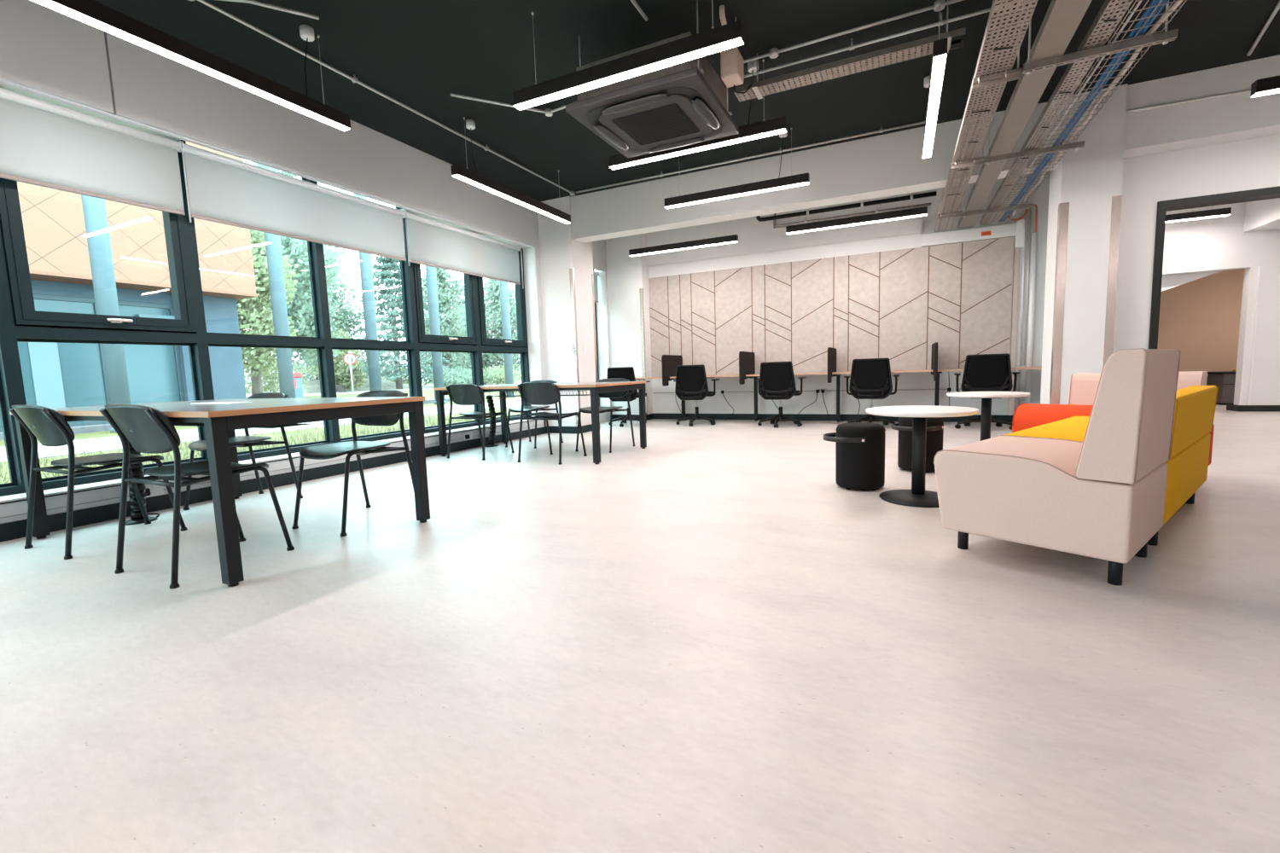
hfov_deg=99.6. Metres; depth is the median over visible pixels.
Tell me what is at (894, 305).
panelling
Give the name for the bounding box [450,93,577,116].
conduit pipe
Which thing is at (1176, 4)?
cable bundle
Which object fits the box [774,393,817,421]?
power cable
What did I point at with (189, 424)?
wire basket
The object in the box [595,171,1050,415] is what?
wall
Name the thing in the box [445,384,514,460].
cafe chair
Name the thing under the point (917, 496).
round table
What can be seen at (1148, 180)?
wall
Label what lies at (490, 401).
spine
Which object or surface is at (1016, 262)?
strip
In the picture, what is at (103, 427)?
kerb
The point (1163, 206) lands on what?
door frame
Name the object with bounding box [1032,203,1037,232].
pipe
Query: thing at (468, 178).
diffuser
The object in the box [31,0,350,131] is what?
pendant light
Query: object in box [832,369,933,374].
countertop
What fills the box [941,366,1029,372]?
countertop
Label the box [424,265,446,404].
column
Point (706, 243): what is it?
diffuser
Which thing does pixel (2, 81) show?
trim
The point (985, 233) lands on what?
warning sign
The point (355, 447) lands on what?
cafe chair
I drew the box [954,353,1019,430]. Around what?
office chair
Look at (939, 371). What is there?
desk
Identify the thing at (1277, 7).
conduit pipe
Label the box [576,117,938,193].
conduit pipe
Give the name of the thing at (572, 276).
trim
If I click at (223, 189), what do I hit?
roller blind
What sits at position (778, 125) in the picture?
pendant light
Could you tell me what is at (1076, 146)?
hanger
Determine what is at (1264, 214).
wall
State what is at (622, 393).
cafe chair
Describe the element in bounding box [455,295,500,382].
tree
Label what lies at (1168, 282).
ceiling
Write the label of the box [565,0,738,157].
air conditioner
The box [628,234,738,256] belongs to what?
pendant light
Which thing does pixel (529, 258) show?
trim
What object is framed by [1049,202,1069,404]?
trim
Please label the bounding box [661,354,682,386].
screen
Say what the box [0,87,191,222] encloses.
roller blind
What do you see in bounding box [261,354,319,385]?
shrub
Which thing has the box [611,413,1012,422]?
baseboard
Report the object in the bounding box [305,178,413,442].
window
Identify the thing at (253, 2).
conduit pipe
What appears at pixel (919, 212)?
pendant light
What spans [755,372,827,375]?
countertop
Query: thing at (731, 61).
pump
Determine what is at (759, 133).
diffuser
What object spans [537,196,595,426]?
wall
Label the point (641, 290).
trim
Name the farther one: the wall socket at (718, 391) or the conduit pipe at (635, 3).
the wall socket at (718, 391)
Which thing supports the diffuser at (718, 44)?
attached to the pendant light at (730, 35)
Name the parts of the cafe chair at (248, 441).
leg, seat, leg, leg, seat frame, backrest, leg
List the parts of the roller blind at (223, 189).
pull chain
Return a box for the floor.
[0,404,1279,852]
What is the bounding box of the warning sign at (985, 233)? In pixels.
[981,231,990,236]
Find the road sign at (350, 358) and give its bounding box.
[343,352,356,392]
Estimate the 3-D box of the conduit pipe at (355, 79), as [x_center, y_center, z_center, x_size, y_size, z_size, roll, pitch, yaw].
[-2.533,-2.631,3.559,0.066,0.065,7.752,1,6,26]
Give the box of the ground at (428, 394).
[0,378,521,483]
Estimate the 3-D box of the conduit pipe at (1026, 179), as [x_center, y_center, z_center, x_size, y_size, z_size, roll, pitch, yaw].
[4.965,-1.704,7.009,0.027,3.090,0.027,1,6,26]
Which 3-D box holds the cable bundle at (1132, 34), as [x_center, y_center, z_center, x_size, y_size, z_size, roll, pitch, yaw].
[3.293,-2.321,4.103,0.072,0.021,6.480,1,6,26]
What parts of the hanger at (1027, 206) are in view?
threaded rod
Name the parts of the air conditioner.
hanger rod, panel, panel, hanger rod, hanger rod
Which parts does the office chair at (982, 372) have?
armrest, backrest, backrest frame, armrest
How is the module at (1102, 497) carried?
on the floor
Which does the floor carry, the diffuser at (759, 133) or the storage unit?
the storage unit
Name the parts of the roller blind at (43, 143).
pull chain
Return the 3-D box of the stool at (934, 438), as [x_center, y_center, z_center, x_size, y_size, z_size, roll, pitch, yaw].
[2.160,0.125,4.205,0.398,0.440,0.336,-6,7,-34]
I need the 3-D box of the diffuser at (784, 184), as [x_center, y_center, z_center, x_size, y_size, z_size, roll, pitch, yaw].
[0.986,-2.441,5.711,1.537,0.016,0.064,1,6,26]
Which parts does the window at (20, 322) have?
sash, handle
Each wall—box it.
[0,0,611,523]
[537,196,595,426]
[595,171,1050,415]
[605,233,652,414]
[645,213,922,267]
[921,219,1027,248]
[1112,134,1279,352]
[1157,268,1244,372]
[1162,202,1279,405]
[1243,197,1279,232]
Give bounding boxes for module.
[933,348,1181,586]
[1005,385,1218,546]
[1012,371,1214,465]
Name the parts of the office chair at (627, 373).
backrest, backrest frame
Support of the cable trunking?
on the hanger at (1164, 37)
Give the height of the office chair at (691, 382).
0.912 m
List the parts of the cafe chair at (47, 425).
leg, backrest, leg, seat frame, seat, leg, leg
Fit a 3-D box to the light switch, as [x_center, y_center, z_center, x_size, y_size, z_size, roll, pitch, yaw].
[-0.780,-1.102,7.653,0.012,0.120,0.080,1,6,26]
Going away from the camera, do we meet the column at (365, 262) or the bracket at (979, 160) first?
the bracket at (979, 160)
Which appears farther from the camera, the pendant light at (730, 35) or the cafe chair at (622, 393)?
the cafe chair at (622, 393)
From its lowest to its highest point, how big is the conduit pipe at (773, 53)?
0.042 m
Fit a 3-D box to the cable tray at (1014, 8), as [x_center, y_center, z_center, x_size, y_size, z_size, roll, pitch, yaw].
[2.688,-2.327,4.393,0.192,0.056,6.480,1,6,26]
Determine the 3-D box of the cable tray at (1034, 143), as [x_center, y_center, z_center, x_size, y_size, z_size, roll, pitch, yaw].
[3.125,-2.331,4.183,0.104,0.056,6.480,1,6,26]
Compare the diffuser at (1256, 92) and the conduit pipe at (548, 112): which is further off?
the conduit pipe at (548, 112)
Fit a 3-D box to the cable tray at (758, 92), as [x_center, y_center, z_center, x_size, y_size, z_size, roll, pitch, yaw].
[1.435,-2.667,3.856,1.520,0.310,0.200,1,6,26]
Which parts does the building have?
pane, cladding trim, pane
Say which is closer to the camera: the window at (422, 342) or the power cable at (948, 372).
the window at (422, 342)
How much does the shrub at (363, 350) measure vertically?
5.102 m
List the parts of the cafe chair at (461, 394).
leg, backrest, seat frame, leg, leg, seat, leg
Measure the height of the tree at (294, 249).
14.589 m
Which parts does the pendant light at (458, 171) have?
power cord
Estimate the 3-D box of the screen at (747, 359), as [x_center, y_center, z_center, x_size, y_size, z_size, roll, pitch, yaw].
[1.632,-0.895,8.237,0.048,0.485,0.830,1,6,26]
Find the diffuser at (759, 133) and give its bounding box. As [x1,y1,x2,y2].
[610,128,786,169]
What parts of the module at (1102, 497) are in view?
leg, seat, leg, backrest, leg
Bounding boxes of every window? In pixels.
[0,177,208,493]
[0,374,22,496]
[176,139,333,461]
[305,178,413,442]
[395,206,482,433]
[471,247,531,424]
[593,268,599,406]
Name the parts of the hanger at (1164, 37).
threaded rod, threaded rod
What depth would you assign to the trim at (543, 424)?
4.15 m
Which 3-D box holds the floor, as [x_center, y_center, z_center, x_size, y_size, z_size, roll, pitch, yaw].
[3.901,0.425,3.475,13.950,0.120,18.500,1,6,26]
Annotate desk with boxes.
[634,377,662,380]
[669,374,738,418]
[745,372,827,421]
[832,369,933,422]
[934,366,1041,406]
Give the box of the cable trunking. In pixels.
[958,0,1092,227]
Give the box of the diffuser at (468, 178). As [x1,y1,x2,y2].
[452,174,570,223]
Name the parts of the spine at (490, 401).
plate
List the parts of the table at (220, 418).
leg, leg, leg, frame rail, leg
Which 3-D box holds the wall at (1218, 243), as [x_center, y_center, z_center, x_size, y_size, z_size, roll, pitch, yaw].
[9.489,-1.801,7.139,7.100,3.210,0.150,1,6,26]
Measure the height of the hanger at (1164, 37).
0.656 m
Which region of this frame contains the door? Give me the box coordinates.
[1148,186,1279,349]
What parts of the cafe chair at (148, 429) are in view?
leg, backrest, leg, seat frame, seat, leg, leg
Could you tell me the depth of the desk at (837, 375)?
7.95 m
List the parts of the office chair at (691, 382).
backrest, backrest frame, armrest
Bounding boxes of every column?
[81,194,131,432]
[257,163,296,398]
[354,193,382,391]
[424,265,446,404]
[499,280,515,397]
[1040,83,1127,404]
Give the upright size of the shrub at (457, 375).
2.265 m
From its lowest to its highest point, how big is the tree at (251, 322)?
9.568 m
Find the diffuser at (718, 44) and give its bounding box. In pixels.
[513,37,743,110]
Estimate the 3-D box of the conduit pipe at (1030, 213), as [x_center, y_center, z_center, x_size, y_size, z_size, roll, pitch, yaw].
[5.005,-1.792,6.980,0.019,1.990,0.019,1,6,26]
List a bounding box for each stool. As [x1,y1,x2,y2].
[823,422,885,490]
[891,417,943,472]
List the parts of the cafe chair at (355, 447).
leg, seat, leg, leg, seat frame, backrest, leg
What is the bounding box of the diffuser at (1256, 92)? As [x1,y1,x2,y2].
[1251,88,1279,97]
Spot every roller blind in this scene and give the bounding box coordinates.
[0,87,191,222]
[179,141,410,266]
[402,210,523,288]
[593,270,600,302]
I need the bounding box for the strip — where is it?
[1008,247,1019,415]
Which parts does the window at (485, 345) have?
sash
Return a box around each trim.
[0,78,533,248]
[0,419,533,503]
[0,424,543,518]
[523,247,610,417]
[569,268,581,426]
[591,273,597,381]
[639,288,647,414]
[653,388,961,393]
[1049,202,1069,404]
[1102,195,1122,366]
[1247,266,1261,405]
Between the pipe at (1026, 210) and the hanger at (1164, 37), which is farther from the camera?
the pipe at (1026, 210)
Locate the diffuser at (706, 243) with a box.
[630,241,737,256]
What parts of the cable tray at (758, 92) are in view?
hanger rod, hanger rod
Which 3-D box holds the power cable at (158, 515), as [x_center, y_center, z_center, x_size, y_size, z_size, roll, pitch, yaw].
[-3.201,0.538,3.543,0.222,0.092,0.056,1,6,26]
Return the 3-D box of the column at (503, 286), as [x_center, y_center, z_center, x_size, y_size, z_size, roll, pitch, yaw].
[-5.433,-5.655,21.582,0.390,9.000,0.390,1,6,26]
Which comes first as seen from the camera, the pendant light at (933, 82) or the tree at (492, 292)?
the pendant light at (933, 82)
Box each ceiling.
[93,0,1279,201]
[1161,270,1221,291]
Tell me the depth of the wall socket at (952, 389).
7.49 m
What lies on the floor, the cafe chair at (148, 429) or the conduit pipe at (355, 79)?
the cafe chair at (148, 429)
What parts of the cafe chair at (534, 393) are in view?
leg, backrest, seat frame, leg, seat, leg, leg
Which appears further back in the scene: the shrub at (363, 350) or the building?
the shrub at (363, 350)
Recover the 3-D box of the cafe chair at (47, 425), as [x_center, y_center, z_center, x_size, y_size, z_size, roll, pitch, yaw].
[-2.976,0.248,2.976,0.508,0.772,0.552,1,6,26]
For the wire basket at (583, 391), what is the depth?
5.74 m
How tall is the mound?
1.404 m
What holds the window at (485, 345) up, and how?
in the wall at (43, 49)
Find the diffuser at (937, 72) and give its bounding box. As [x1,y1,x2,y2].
[922,53,946,158]
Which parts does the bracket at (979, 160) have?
threaded rod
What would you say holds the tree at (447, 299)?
on the ground at (428, 394)
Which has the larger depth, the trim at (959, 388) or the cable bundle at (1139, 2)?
the trim at (959, 388)
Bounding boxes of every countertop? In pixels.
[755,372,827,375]
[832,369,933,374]
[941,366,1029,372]
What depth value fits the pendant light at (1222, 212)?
7.25 m
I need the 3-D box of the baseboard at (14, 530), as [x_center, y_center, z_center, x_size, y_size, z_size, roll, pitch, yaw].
[-3.311,0.532,3.031,0.541,0.216,11.470,1,6,26]
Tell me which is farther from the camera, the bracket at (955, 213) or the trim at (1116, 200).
the bracket at (955, 213)
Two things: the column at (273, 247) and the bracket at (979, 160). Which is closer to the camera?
the bracket at (979, 160)
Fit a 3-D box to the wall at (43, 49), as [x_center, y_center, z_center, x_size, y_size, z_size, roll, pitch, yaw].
[-3.373,-1.056,3.868,0.345,3.210,13.250,1,6,26]
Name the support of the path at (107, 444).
on the ground at (428, 394)
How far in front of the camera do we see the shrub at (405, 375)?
54.95 m
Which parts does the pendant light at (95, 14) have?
power cord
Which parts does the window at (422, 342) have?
sash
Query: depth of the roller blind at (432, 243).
6.35 m
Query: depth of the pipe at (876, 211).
7.23 m
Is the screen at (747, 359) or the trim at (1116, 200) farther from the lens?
the screen at (747, 359)
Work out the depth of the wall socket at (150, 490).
3.66 m
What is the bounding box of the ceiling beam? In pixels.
[570,54,1279,243]
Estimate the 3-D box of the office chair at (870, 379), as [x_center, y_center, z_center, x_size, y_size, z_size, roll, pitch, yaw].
[3.080,-0.447,7.199,0.670,0.912,0.596,1,6,26]
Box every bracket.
[937,190,962,219]
[951,86,985,168]
[972,1,1021,88]
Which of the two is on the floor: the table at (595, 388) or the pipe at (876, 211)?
the table at (595, 388)
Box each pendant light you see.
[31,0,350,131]
[450,116,570,223]
[512,0,744,110]
[608,58,786,169]
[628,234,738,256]
[664,128,809,209]
[785,199,927,234]
[922,0,947,158]
[1165,207,1231,222]
[1250,75,1279,97]
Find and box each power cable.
[145,500,159,517]
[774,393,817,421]
[948,372,950,422]
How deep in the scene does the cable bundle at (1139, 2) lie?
3.63 m
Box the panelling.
[648,236,1014,377]
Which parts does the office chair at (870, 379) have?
armrest, backrest, backrest frame, armrest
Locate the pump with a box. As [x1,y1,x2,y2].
[719,5,752,93]
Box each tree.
[236,229,299,395]
[249,162,349,366]
[291,245,363,379]
[305,328,366,392]
[354,256,453,389]
[420,265,471,386]
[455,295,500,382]
[482,278,520,383]
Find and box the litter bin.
[293,372,303,398]
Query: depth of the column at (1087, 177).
4.98 m
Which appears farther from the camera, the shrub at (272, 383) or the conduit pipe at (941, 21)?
the shrub at (272, 383)
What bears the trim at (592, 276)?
attached to the wall at (559, 253)
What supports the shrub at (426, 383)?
on the ground at (428, 394)
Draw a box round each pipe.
[188,0,575,195]
[218,0,319,19]
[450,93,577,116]
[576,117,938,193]
[630,0,648,21]
[743,0,963,63]
[743,0,1029,78]
[756,191,936,221]
[773,197,930,226]
[1007,208,1028,221]
[1017,174,1028,406]
[1023,208,1031,365]
[1024,232,1037,403]
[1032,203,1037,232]
[1059,88,1250,124]
[1246,0,1279,56]
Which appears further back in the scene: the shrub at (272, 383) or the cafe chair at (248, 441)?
the shrub at (272, 383)
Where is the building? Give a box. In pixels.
[0,140,257,432]
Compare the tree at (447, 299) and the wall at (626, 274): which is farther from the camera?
the tree at (447, 299)
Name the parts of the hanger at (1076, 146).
threaded rod, threaded rod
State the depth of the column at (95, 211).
10.67 m
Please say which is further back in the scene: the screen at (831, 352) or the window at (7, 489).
the screen at (831, 352)
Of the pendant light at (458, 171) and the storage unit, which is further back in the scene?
the storage unit
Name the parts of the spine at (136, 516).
plate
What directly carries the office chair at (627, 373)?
on the floor
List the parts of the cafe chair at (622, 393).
leg, seat, leg, backrest, seat frame, leg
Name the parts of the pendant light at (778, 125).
power cord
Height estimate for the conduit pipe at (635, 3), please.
0.024 m
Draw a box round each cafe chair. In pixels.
[8,405,187,559]
[98,404,294,588]
[183,392,302,510]
[291,389,414,536]
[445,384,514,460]
[505,379,563,448]
[517,382,587,465]
[575,378,635,453]
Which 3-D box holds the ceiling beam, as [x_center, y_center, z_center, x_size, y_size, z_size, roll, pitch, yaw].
[5.004,-2.735,4.605,13.030,0.555,0.280,1,6,26]
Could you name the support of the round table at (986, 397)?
on the floor
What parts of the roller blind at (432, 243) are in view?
pull chain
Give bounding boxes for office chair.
[606,366,650,426]
[673,364,719,426]
[755,361,806,427]
[843,357,899,426]
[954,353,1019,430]
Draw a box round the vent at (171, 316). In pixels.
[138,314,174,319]
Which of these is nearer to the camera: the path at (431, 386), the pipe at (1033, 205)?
the pipe at (1033, 205)
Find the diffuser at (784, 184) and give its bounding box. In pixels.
[665,181,808,209]
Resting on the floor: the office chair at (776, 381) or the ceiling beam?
the office chair at (776, 381)
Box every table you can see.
[9,396,430,587]
[433,381,646,464]
[865,405,978,507]
[946,391,1029,441]
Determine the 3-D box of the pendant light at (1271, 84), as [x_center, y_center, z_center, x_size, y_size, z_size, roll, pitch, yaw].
[5.050,-2.617,3.470,1.565,0.562,0.084,1,6,26]
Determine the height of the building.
9.500 m
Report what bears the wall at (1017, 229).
attached to the wall at (741, 403)
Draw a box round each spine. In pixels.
[125,439,157,525]
[484,395,498,447]
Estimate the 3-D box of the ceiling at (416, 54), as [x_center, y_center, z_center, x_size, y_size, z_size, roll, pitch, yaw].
[2.244,-2.523,-0.091,13.950,0.150,11.300,1,6,26]
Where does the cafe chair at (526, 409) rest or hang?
on the floor
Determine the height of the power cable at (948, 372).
0.692 m
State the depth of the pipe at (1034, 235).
6.97 m
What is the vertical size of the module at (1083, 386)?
0.727 m
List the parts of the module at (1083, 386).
seat, backrest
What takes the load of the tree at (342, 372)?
on the ground at (428, 394)
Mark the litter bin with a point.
(297, 376)
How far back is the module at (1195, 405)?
2.64 m
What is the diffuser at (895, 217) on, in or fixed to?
attached to the pendant light at (919, 212)
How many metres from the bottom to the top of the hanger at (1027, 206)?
0.656 m
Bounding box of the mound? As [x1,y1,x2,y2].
[245,378,408,396]
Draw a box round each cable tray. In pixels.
[734,0,965,101]
[934,0,1038,232]
[979,0,1133,225]
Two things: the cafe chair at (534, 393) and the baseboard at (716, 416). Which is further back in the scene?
the baseboard at (716, 416)
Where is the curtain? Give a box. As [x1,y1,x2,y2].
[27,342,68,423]
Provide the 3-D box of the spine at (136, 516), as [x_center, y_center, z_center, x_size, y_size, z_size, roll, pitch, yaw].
[-3.159,0.293,3.371,0.170,0.614,0.170,1,6,26]
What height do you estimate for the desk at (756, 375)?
0.740 m
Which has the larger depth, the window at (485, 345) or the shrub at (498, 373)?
the shrub at (498, 373)
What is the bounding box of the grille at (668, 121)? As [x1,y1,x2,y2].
[611,103,699,145]
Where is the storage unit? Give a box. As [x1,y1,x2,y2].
[1206,371,1236,405]
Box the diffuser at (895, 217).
[786,214,926,234]
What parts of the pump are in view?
casing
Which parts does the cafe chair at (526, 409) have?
leg, leg, seat, leg, backrest, seat frame, leg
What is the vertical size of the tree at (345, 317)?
13.976 m
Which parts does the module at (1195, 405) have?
seat, leg, leg, backrest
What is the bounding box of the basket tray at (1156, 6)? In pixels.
[990,0,1186,223]
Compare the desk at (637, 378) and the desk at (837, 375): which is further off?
the desk at (637, 378)
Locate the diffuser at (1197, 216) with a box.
[1165,214,1230,222]
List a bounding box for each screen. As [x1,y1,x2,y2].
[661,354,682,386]
[738,351,755,384]
[827,347,836,383]
[930,342,938,381]
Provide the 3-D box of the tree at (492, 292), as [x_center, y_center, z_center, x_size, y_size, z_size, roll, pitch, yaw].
[-15.382,-11.683,63.186,7.831,13.413,8.773,-3,6,-13]
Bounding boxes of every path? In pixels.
[0,398,521,462]
[246,380,521,398]
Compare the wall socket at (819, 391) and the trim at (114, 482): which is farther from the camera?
the wall socket at (819, 391)
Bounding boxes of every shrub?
[244,360,308,394]
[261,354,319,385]
[354,349,394,378]
[357,349,368,374]
[366,366,408,383]
[401,360,448,386]
[428,366,495,387]
[465,363,521,385]
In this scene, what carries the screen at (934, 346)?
attached to the desk at (837, 375)
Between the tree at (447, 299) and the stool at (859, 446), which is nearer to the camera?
the stool at (859, 446)
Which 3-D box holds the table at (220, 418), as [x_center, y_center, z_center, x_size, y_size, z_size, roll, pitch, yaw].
[-2.359,0.232,3.096,1.982,0.739,1.092,1,6,26]
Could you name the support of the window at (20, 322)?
in the wall at (43, 49)
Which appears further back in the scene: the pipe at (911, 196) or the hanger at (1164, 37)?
the pipe at (911, 196)
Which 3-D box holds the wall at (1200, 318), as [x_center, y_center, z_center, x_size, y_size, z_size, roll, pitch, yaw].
[9.137,-1.633,8.611,4.000,2.600,2.150,1,6,26]
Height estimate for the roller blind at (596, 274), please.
0.575 m
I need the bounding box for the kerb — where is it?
[0,397,453,440]
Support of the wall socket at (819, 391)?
attached to the wall at (741, 403)
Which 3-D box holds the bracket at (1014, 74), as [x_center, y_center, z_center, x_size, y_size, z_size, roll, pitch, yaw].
[2.197,-2.461,3.313,0.250,0.660,0.051,1,6,26]
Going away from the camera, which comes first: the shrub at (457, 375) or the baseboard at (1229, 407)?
the baseboard at (1229, 407)
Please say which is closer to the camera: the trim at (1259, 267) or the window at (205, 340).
the window at (205, 340)
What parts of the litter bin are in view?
lid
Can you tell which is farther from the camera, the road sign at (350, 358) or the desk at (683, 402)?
the road sign at (350, 358)
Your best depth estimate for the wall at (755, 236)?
8.33 m
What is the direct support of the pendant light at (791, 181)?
hanging from the ceiling at (416, 54)
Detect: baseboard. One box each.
[0,419,592,541]
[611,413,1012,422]
[1226,403,1279,412]
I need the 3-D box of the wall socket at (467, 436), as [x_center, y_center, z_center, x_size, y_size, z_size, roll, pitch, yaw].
[-1.998,0.112,6.328,0.045,0.086,0.148,1,6,26]
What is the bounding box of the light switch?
[582,344,586,353]
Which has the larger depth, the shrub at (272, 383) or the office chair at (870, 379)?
the shrub at (272, 383)
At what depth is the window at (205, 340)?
4.15 m
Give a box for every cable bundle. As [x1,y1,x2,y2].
[992,0,1142,222]
[998,0,1168,222]
[1009,0,1183,220]
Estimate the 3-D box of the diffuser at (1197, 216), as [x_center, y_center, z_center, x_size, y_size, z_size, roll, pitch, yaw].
[7.269,-2.811,7.390,1.142,0.016,0.064,1,6,26]
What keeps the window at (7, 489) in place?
in the wall at (43, 49)
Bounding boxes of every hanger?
[961,174,1032,217]
[983,70,1084,164]
[1021,0,1178,74]
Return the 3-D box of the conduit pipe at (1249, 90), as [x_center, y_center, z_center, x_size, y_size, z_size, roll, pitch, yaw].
[5.040,-2.754,4.412,2.600,0.064,0.024,1,6,26]
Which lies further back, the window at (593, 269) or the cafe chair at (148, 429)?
the window at (593, 269)
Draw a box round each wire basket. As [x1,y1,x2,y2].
[172,422,310,428]
[488,389,590,396]
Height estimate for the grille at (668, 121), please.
0.008 m
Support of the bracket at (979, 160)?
hanging from the ceiling at (416, 54)
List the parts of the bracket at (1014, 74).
threaded rod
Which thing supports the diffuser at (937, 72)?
attached to the pendant light at (933, 82)
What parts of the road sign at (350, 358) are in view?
post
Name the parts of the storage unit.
lid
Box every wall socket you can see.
[145,484,163,497]
[463,431,472,440]
[716,389,725,394]
[815,388,825,394]
[945,386,956,392]
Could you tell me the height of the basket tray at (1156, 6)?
0.058 m

